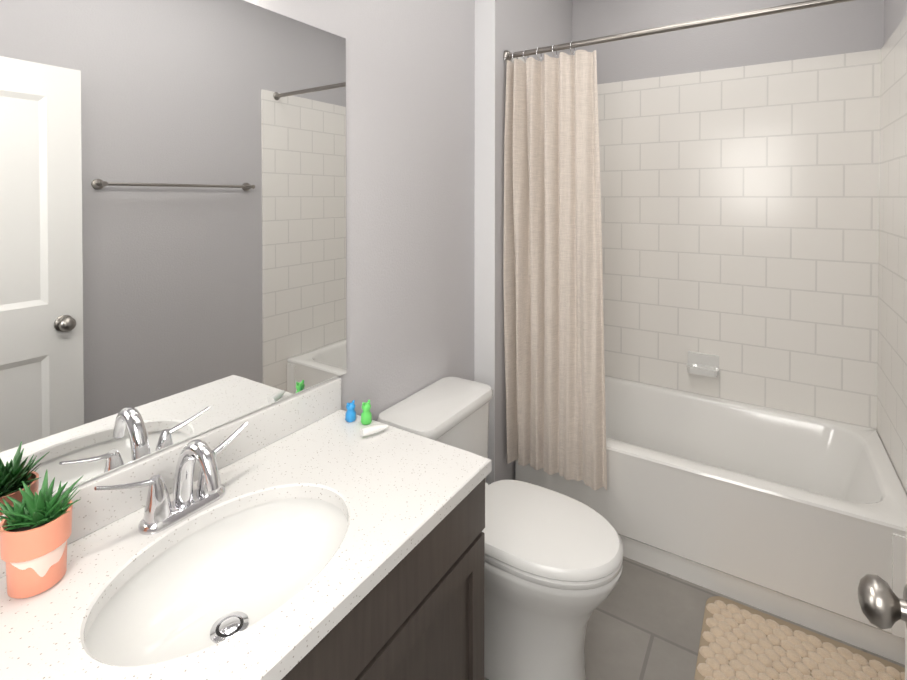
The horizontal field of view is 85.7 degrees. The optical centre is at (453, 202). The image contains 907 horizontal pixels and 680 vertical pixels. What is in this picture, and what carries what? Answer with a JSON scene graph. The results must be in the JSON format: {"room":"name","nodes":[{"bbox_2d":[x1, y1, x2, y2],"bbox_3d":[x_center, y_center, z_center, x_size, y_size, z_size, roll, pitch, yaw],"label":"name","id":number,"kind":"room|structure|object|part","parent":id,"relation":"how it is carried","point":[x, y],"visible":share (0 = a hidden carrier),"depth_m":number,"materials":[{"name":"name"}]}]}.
{"room":"bathroom","nodes":[
{"label":"bathroom","id":0,"kind":"room"},
{"bbox_2d":[244,0,474,420],"bbox_3d":[-0.659,0.082,1.144,0.100,2.860,2.640,0,1,33],"label":"wall","id":1,"kind":"structure","parent":0,"point":[410,124],"depth_m":1.80,"materials":[{"name":"grey paint"}]},
{"bbox_2d":[0,377,340,568],"bbox_3d":[-0.703,0.595,0.970,0.020,0.095,1.290,0,1,33],"label":"backsplash","id":2,"kind":"structure","parent":1,"relation":"attached to","point":[272,420],"depth_m":1.27,"materials":[{"name":"white stone"}]},
{"bbox_2d":[0,0,346,517],"bbox_3d":[-0.740,0.020,0.918,0.006,1.052,1.475,0,1,33],"label":"mirror","id":3,"kind":"object","parent":1,"relation":"attached to","point":[172,222],"visible":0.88,"depth_m":1.06,"materials":[{"name":"clear glass"}]},
{"bbox_2d":[474,0,494,484],"bbox_3d":[0.140,0.069,2.197,0.104,2.860,0.004,0,1,33],"label":"wall","id":4,"kind":"structure","parent":0,"point":[484,279],"depth_m":2.19,"materials":[{"name":"white paint"}]},
{"bbox_2d":[495,0,572,481],"bbox_3d":[0.399,0.063,2.692,0.204,2.860,1.110,0,1,33],"label":"wall","id":5,"kind":"structure","parent":0,"point":[521,25],"depth_m":2.24,"materials":[{"name":"grey paint"}]},
{"bbox_2d":[503,0,853,489],"bbox_3d":[0.855,0.249,1.869,1.454,1.888,0.111,0,1,33],"label":"shower curtain","id":6,"kind":"object","parent":5,"relation":"attached to","point":[554,330],"visible":1,"depth_m":2.12,"materials":[{"name":"beige fabric"}]},
{"bbox_3d":[0.854,-0.667,1.856,1.454,0.056,0.056,0,1,33],"label":"rod","id":7,"kind":"part","parent":6,"relation":"part of","materials":[{"name":"silver metal"}]},
{"bbox_2d":[484,556,904,679],"bbox_3d":[0.366,1.551,1.221,2.160,0.080,4.050,0,1,33],"label":"floor","id":8,"kind":"structure","parent":0,"point":[645,622],"depth_m":1.73,"materials":[{"name":"tile"}]},
{"bbox_2d":[0,405,491,679],"bbox_3d":[-0.483,1.080,0.834,0.544,0.870,1.290,0,1,33],"label":"bathroom vanity","id":9,"kind":"object","parent":8,"relation":"on","point":[405,600],"depth_m":0.97,"materials":[{"name":"white stone"}]},
{"bbox_2d":[0,469,82,598],"bbox_3d":[-0.700,0.557,0.829,0.117,0.174,0.128,0,1,33],"label":"plant","id":10,"kind":"object","parent":9,"relation":"on","point":[35,531],"visible":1,"depth_m":0.81,"materials":[{"name":"green plant"}]},
{"bbox_3d":[-0.706,0.587,0.829,0.096,0.116,0.096,0,1,33],"label":"pot","id":11,"kind":"part","parent":10,"relation":"part of","materials":[{"name":"pink ceramic"}]},
{"bbox_2d":[92,421,255,532],"bbox_3d":[-0.526,0.563,0.999,0.148,0.159,0.312,0,1,33],"label":"faucet","id":12,"kind":"object","parent":9,"relation":"on","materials":[{"name":"silver metal"}]},
{"bbox_2d":[32,457,395,679],"bbox_3d":[-0.399,0.716,0.901,0.343,0.160,0.480,0,1,33],"label":"sink","id":13,"kind":"object","parent":9,"relation":"in","point":[166,602],"depth_m":0.96,"materials":[{"name":"white ceramic"}]},
{"bbox_2d":[345,400,387,436],"bbox_3d":[-0.260,0.606,1.383,0.151,0.064,0.093,0,1,33],"label":"toiletries","id":14,"kind":"object","parent":9,"relation":"on","point":[366,416],"depth_m":1.40},
{"bbox_2d":[377,377,623,679],"bbox_3d":[0.170,1.112,1.639,0.767,0.788,0.468,0,1,33],"label":"toilet","id":15,"kind":"object","parent":8,"relation":"on","point":[553,565],"visible":0.62,"depth_m":1.49,"materials":[{"name":"white ceramic"}]},
{"bbox_3d":[-0.054,0.738,1.779,0.234,0.045,0.468,0,1,33],"label":"tank lid","id":16,"kind":"part","parent":15,"relation":"part of","materials":[{"name":"white ceramic"}]},
{"bbox_3d":[-0.056,0.930,1.783,0.214,0.337,0.444,0,1,33],"label":"tank","id":17,"kind":"part","parent":15,"relation":"part of","materials":[{"name":"white ceramic"}]},
{"bbox_3d":[0.274,1.035,1.571,0.520,0.038,0.382,0,1,33],"label":"lid","id":18,"kind":"part","parent":15,"relation":"part of","materials":[{"name":"white plastic"}]},
{"bbox_3d":[0.267,1.293,1.579,0.533,0.427,0.376,0,1,33],"label":"bowl","id":19,"kind":"part","parent":15,"relation":"part of","materials":[{"name":"white ceramic"}]},
{"bbox_3d":[0.287,1.067,1.563,0.485,0.022,0.378,0,1,33],"label":"seat","id":20,"kind":"part","parent":15,"relation":"part of","materials":[{"name":"white plastic"}]},
{"bbox_2d":[515,376,906,664],"bbox_3d":[1.113,1.268,2.282,1.428,0.460,0.824,0,1,33],"label":"bathtub","id":21,"kind":"object","parent":8,"relation":"on","point":[800,519],"visible":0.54,"depth_m":1.93,"materials":[{"name":"white ceramic"}]},
{"bbox_2d":[694,596,904,679],"bbox_3d":[1.109,1.493,1.520,0.611,0.025,0.464,0,1,33],"label":"bath mat","id":22,"kind":"object","parent":8,"relation":"on","point":[738,641],"visible":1,"depth_m":1.61,"materials":[{"name":"beige fabric"}]},
{"bbox_2d":[572,0,883,83],"bbox_3d":[1.413,0.064,2.641,1.556,2.860,0.100,0,1,33],"label":"wall","id":23,"kind":"structure","parent":0,"point":[843,27],"depth_m":2.60,"materials":[{"name":"grey paint"}]},
{"bbox_2d":[597,49,880,430],"bbox_3d":[1.340,0.171,2.622,1.432,1.745,0.012,0,1,33],"label":"wall tile","id":24,"kind":"structure","parent":23,"relation":"attached to","point":[740,219],"depth_m":2.50,"materials":[{"name":"white tile"}]},
{"bbox_2d":[687,351,718,377],"bbox_3d":[1.318,0.859,2.589,0.150,0.100,0.079,0,1,33],"label":"soap dish","id":25,"kind":"object","parent":24,"relation":"attached to","point":[702,364],"visible":0.96,"depth_m":2.59,"materials":[{"name":"white ceramic"}]},
{"bbox_2d":[884,0,906,43],"bbox_3d":[1.010,0.087,0.670,0.100,2.860,3.650,0,1,33],"label":"wall","id":26,"kind":"structure","parent":0,"point":[895,12],"depth_m":2.07,"materials":[{"name":"grey paint"}]},
{"bbox_2d":[877,15,906,494],"bbox_3d":[1.677,0.406,1.815,0.012,2.195,1.009,0,1,33],"label":"wall tile","id":27,"kind":"structure","parent":26,"relation":"attached to","point":[892,363],"depth_m":1.96,"materials":[{"name":"white tile"}]},
{"bbox_3d":[0.285,0.097,-0.147,0.234,2.860,0.100,0,1,33],"label":"wall","id":28,"kind":"structure","parent":0,"visible":0},
{"bbox_2d":[905,544,906,679],"bbox_3d":[0.412,0.493,0.322,0.035,2.033,0.760,0,1,33],"label":"door leaf","id":29,"kind":"structure","parent":28,"relation":"in","point":[906,628],"depth_m":0.65,"materials":[{"name":"white paint"}]},
{"bbox_2d":[858,574,906,629],"bbox_3d":[0.592,0.503,0.601,0.149,0.066,0.100,0,1,33],"label":"door knob","id":30,"kind":"object","parent":29,"relation":"attached to","point":[882,605],"depth_m":0.60,"materials":[{"name":"silver metal"}]}
]}

